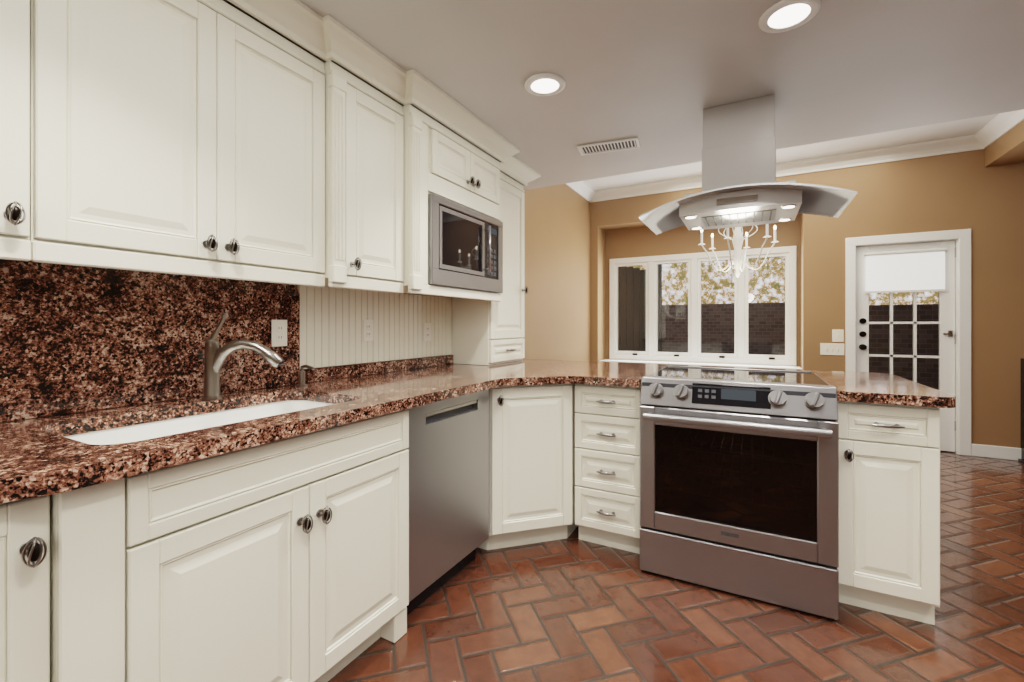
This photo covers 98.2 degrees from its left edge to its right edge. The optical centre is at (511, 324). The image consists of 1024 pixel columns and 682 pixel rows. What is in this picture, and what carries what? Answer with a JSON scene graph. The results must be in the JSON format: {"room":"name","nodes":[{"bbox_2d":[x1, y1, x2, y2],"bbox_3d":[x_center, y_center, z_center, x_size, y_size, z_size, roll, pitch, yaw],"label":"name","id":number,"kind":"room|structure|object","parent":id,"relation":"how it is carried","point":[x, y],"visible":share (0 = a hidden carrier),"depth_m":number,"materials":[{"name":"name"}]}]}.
{"room":"kitchen","nodes":[
{"label":"kitchen","id":0,"kind":"room"},
{"bbox_2d":[294,184,589,368],"bbox_3d":[-0.860,-0.315,2.369,0.132,2.990,8.550,0,0,28],"label":"wall","id":1,"kind":"structure","parent":0,"point":[557,270],"depth_m":4.10,"materials":[{"name":"beige paint"}]},
{"bbox_2d":[0,0,30,260],"bbox_3d":[-1.458,-0.604,0.751,0.377,0.903,0.835,0,0,28],"label":"upper cabinet","id":2,"kind":"object","parent":1,"relation":"attached to","point":[15,242],"visible":1,"depth_m":1.03,"materials":[{"name":"beige paint"}]},
{"bbox_2d":[30,0,324,286],"bbox_3d":[-1.062,-0.604,1.482,0.377,0.903,0.823,0,0,28],"label":"upper cabinet","id":3,"kind":"object","parent":1,"relation":"attached to","point":[182,137],"visible":1,"depth_m":1.31,"materials":[{"name":"beige paint"}]},
{"bbox_2d":[0,259,452,421],"bbox_3d":[-1.220,0.039,1.566,0.020,0.454,3.395,0,0,28],"label":"backsplash","id":4,"kind":"structure","parent":1,"relation":"attached to","point":[74,339],"depth_m":1.47,"materials":[{"name":"brown stone"}]},
{"bbox_2d":[272,320,286,346],"bbox_3d":[-1.008,0.035,1.927,0.008,0.116,0.072,0,0,28],"label":"electrical outlet","id":5,"kind":"object","parent":4,"relation":"attached to","point":[279,332],"visible":1,"depth_m":1.92,"materials":[{"name":"white plastic"}]},
{"bbox_2d":[323,61,403,292],"bbox_3d":[-0.753,-0.604,2.020,0.409,0.903,0.422,0,0,28],"label":"upper cabinet","id":6,"kind":"object","parent":1,"relation":"attached to","point":[364,185],"visible":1,"depth_m":1.91,"materials":[{"name":"beige paint"}]},
{"bbox_2d":[363,320,372,341],"bbox_3d":[-0.772,0.030,2.384,0.008,0.116,0.072,0,0,28],"label":"electrical outlet","id":7,"kind":"object","parent":1,"relation":"attached to","point":[367,330],"visible":1,"depth_m":2.38,"materials":[{"name":"white plastic"}]},
{"bbox_2d":[424,323,430,340],"bbox_3d":[-0.536,0.045,2.820,0.008,0.116,0.072,0,0,28],"label":"electrical outlet","id":8,"kind":"object","parent":1,"relation":"attached to","point":[427,331],"visible":1,"depth_m":2.82,"materials":[{"name":"white plastic"}]},
{"bbox_2d":[401,104,500,301],"bbox_3d":[-0.428,-0.604,2.577,0.452,0.903,0.870,0,0,28],"label":"upper cabinet","id":9,"kind":"object","parent":1,"relation":"attached to","point":[440,160],"visible":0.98,"depth_m":2.27,"materials":[{"name":"beige paint"}]},
{"bbox_2d":[227,0,540,185],"bbox_3d":[-0.764,-1.102,1.914,0.495,0.094,3.540,0,0,28],"label":"crown molding","id":10,"kind":"structure","parent":9,"relation":"attached to","point":[327,38],"depth_m":1.92,"materials":[{"name":"beige paint"}]},
{"bbox_2d":[428,193,502,292],"bbox_3d":[-0.386,-0.435,2.633,0.429,0.458,0.721,0,0,28],"label":"built-in microwave","id":11,"kind":"object","parent":9,"relation":"in","point":[465,247],"visible":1,"depth_m":2.48,"materials":[{"name":"grey metal"}]},
{"bbox_2d":[223,0,1023,189],"bbox_3d":[1.402,-1.480,-0.371,6.720,0.660,6.080,0,0,28],"label":"ceiling","id":12,"kind":"structure","parent":0,"point":[656,77],"depth_m":1.96,"materials":[{"name":"white paint"}]},
{"bbox_2d":[524,73,564,95],"bbox_3d":[0.157,-1.145,2.120,0.196,0.010,0.196,0,0,28],"label":"recessed light","id":13,"kind":"object","parent":12,"relation":"in","point":[545,84],"visible":1,"depth_m":2.11,"materials":[{"name":"white paint"}]},
{"bbox_2d":[577,137,639,155],"bbox_3d":[0.619,-1.143,2.848,0.380,0.011,0.150,0,0,20],"label":"ceiling vent","id":14,"kind":"object","parent":12,"relation":"in","point":[611,146],"visible":1,"depth_m":2.85,"materials":[{"name":"white metal"}]},
{"bbox_2d":[639,94,856,234],"bbox_3d":[1.208,-0.857,2.371,0.936,0.584,0.590,0,0,28],"label":"range hood","id":15,"kind":"object","parent":12,"relation":"hanging from","point":[741,187],"visible":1,"depth_m":2.26,"materials":[{"name":"silver metal"}]},
{"bbox_2d":[759,0,820,32],"bbox_3d":[1.024,-1.145,1.641,0.196,0.010,0.196,0,0,28],"label":"recessed light","id":16,"kind":"object","parent":12,"relation":"in","point":[782,16],"visible":1,"depth_m":1.63,"materials":[{"name":"white paint"}]},
{"bbox_2d":[328,451,1023,681],"bbox_3d":[2.013,1.230,0.759,6.720,0.100,8.650,0,0,28],"label":"floor","id":17,"kind":"structure","parent":0,"point":[572,607],"depth_m":1.74,"materials":[{"name":"brick"}]},
{"bbox_2d":[0,495,49,681],"bbox_3d":[-1.436,0.745,0.453,0.699,0.870,1.230,0,0,28],"label":"base cabinet","id":18,"kind":"object","parent":17,"relation":"on","point":[24,590],"visible":0.94,"depth_m":0.81,"materials":[{"name":"beige paint"}]},
{"bbox_2d":[49,409,408,681],"bbox_3d":[-0.899,0.745,1.417,0.727,0.870,0.975,0,0,28],"label":"base cabinet","id":19,"kind":"object","parent":17,"relation":"on","point":[285,560],"visible":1,"depth_m":1.14,"materials":[{"name":"beige paint"}]},
{"bbox_2d":[406,389,488,614],"bbox_3d":[-0.537,0.747,2.119,0.636,0.866,0.598,0,0,28],"label":"dishwasher","id":20,"kind":"object","parent":17,"relation":"on","point":[448,448],"visible":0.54,"depth_m":1.93,"materials":[{"name":"grey metal"}]},
{"bbox_2d":[478,384,577,549],"bbox_3d":[-0.042,0.745,2.733,0.979,0.870,0.932,0,0,28],"label":"base cabinet","id":21,"kind":"object","parent":17,"relation":"on","point":[531,464],"visible":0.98,"depth_m":2.32,"materials":[{"name":"beige paint"}]},
{"bbox_2d":[0,313,955,503],"bbox_3d":[0.033,0.233,1.273,2.503,0.558,4.070,0,0,28],"label":"countertop","id":22,"kind":"structure","parent":21,"relation":"on","point":[47,455],"depth_m":1.51,"materials":[{"name":"brown stone"}]},
{"bbox_2d":[296,364,314,386],"bbox_3d":[-0.894,0.220,1.927,0.098,0.097,0.044,0,0,28],"label":"soap dispenser","id":23,"kind":"object","parent":22,"relation":"on","point":[301,373],"depth_m":1.93,"materials":[{"name":"silver metal"}]},
{"bbox_2d":[452,172,528,364],"bbox_3d":[-0.139,-0.395,3.201,0.367,1.321,0.500,0,0,28],"label":"hutch","id":24,"kind":"object","parent":22,"relation":"on","point":[484,332],"visible":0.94,"depth_m":3.08,"materials":[{"name":"beige paint"}]},
{"bbox_2d":[575,384,640,553],"bbox_3d":[0.626,0.745,2.539,0.367,0.870,0.638,0,0,28],"label":"base cabinet","id":25,"kind":"object","parent":17,"relation":"on","point":[607,465],"visible":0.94,"depth_m":2.30,"materials":[{"name":"beige paint"}]},
{"bbox_2d":[640,365,838,619],"bbox_3d":[1.102,0.714,2.217,0.772,0.932,0.788,0,0,28],"label":"range","id":26,"kind":"object","parent":17,"relation":"on","point":[739,481],"visible":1,"depth_m":1.92,"materials":[{"name":"grey metal"}]},
{"bbox_2d":[838,401,939,624],"bbox_3d":[1.613,0.745,1.999,0.328,0.870,0.649,0,0,28],"label":"base cabinet","id":27,"kind":"object","parent":17,"relation":"on","point":[889,508],"visible":0.92,"depth_m":1.76,"materials":[{"name":"beige paint"}]},
{"bbox_3d":[4.886,1.170,3.438,1.255,0.020,0.300,0,0,28],"label":"hearth","id":28,"kind":"object","parent":17,"relation":"on","visible":0},
{"bbox_2d":[1021,358,1023,459],"bbox_3d":[4.939,0.724,3.537,1.215,0.868,0.075,0,0,28],"label":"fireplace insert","id":29,"kind":"object","parent":28,"relation":"on","point":[1022,408],"visible":1,"depth_m":3.83,"materials":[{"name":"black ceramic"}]},
{"bbox_2d":[584,113,999,190],"bbox_3d":[3.459,-1.750,3.433,6.720,0.120,2.570,0,0,28],"label":"ceiling","id":30,"kind":"structure","parent":0,"point":[950,129],"depth_m":4.20,"materials":[{"name":"white paint"}]},
{"bbox_2d":[698,224,778,277],"bbox_3d":[1.996,-1.055,3.923,0.636,1.270,0.649,0,0,28],"label":"chandelier","id":31,"kind":"object","parent":30,"relation":"hanging from","point":[737,241],"visible":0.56,"depth_m":3.90,"materials":[{"name":"white metal"}]},
{"bbox_2d":[590,149,1023,447],"bbox_3d":[3.972,-0.315,4.361,6.500,2.990,0.450,0,0,28],"label":"wall","id":32,"kind":"structure","parent":0,"point":[967,190],"depth_m":4.25,"materials":[{"name":"beige paint"}]},
{"bbox_2d":[599,359,801,369],"bbox_3d":[2.159,0.510,5.318,2.196,0.109,0.289,0,0,28],"label":"window sill","id":33,"kind":"structure","parent":32,"relation":"attached to","point":[710,364],"depth_m":5.18,"materials":[{"name":"white paint"}]},
{"bbox_2d":[609,246,795,365],"bbox_3d":[2.240,-0.212,5.445,2.106,1.335,0.110,0,0,28],"label":"window","id":34,"kind":"structure","parent":32,"relation":"in","point":[740,355],"depth_m":5.40,"materials":[{"name":"white paint"}]},
{"bbox_2d":[566,109,1023,202],"bbox_3d":[3.382,-1.633,3.270,6.500,0.115,2.210,0,0,28],"label":"crown molding","id":35,"kind":"structure","parent":32,"relation":"attached to","point":[994,129],"depth_m":4.36,"materials":[{"name":"white paint"}]},
{"bbox_2d":[820,343,843,354],"bbox_3d":[3.241,0.245,4.491,0.200,0.120,0.013,0,0,28],"label":"switch plate","id":36,"kind":"object","parent":32,"relation":"attached to","point":[831,348],"visible":1,"depth_m":4.49,"materials":[{"name":"white plastic"}]},
{"bbox_2d":[832,329,843,341],"bbox_3d":[3.283,0.107,4.469,0.095,0.125,0.013,0,0,28],"label":"switch plate","id":37,"kind":"object","parent":32,"relation":"attached to","point":[837,335],"visible":1,"depth_m":4.47,"materials":[{"name":"white plastic"}]},
{"bbox_2d":[856,241,955,451],"bbox_3d":[3.762,0.197,4.253,0.745,1.951,0.115,0,0,28],"label":"patio door","id":38,"kind":"structure","parent":32,"relation":"in","point":[914,268],"depth_m":4.22,"materials":[{"name":"white paint"}]},
{"bbox_2d":[845,229,970,455],"bbox_3d":[3.768,0.155,4.273,0.917,2.050,0.138,0,0,28],"label":"door frame","id":39,"kind":"structure","parent":32,"relation":"attached to","point":[961,238],"depth_m":4.06,"materials":[{"name":"white paint"}]},
{"bbox_2d":[971,444,1020,460],"bbox_3d":[5.431,1.125,3.307,2.930,0.110,0.015,0,0,28],"label":"baseboard","id":40,"kind":"structure","parent":32,"relation":"attached to","point":[997,452],"depth_m":3.91,"materials":[{"name":"white paint"}]},
{"bbox_2d":[985,119,1023,166],"bbox_3d":[3.818,-1.550,2.983,0.220,0.280,2.120,0,0,28],"label":"header","id":41,"kind":"object","parent":32,"relation":"attached to","point":[1006,148],"visible":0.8,"depth_m":3.68,"materials":[{"name":"beige paint"}]},
{"label":"outside","id":42,"kind":"structure","parent":0,"visible":0},
{"bbox_2d":[627,257,937,304],"bbox_3d":[8.211,-3.310,12.726,34.000,9.020,0.200,0,0,28],"label":"trees","id":43,"kind":"object","parent":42,"point":[755,290],"depth_m":13.44,"materials":[{"name":"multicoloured plant"}]},
{"bbox_3d":[6.249,1.250,9.098,18.000,0.100,10.050,0,0,28],"label":"ground","id":44,"kind":"structure","parent":42,"visible":0},
{"bbox_2d":[619,264,661,351],"bbox_3d":[1.315,0.090,7.258,2.170,2.220,0.100,0,0,28],"label":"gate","id":45,"kind":"object","parent":44,"relation":"on","point":[640,302],"depth_m":6.92,"materials":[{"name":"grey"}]},
{"bbox_2d":[662,302,937,389],"bbox_3d":[5.084,0.400,6.942,18.000,1.600,1.850,0,0,28],"label":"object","id":46,"kind":"object","parent":44,"relation":"on","point":[899,315],"depth_m":7.88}
]}

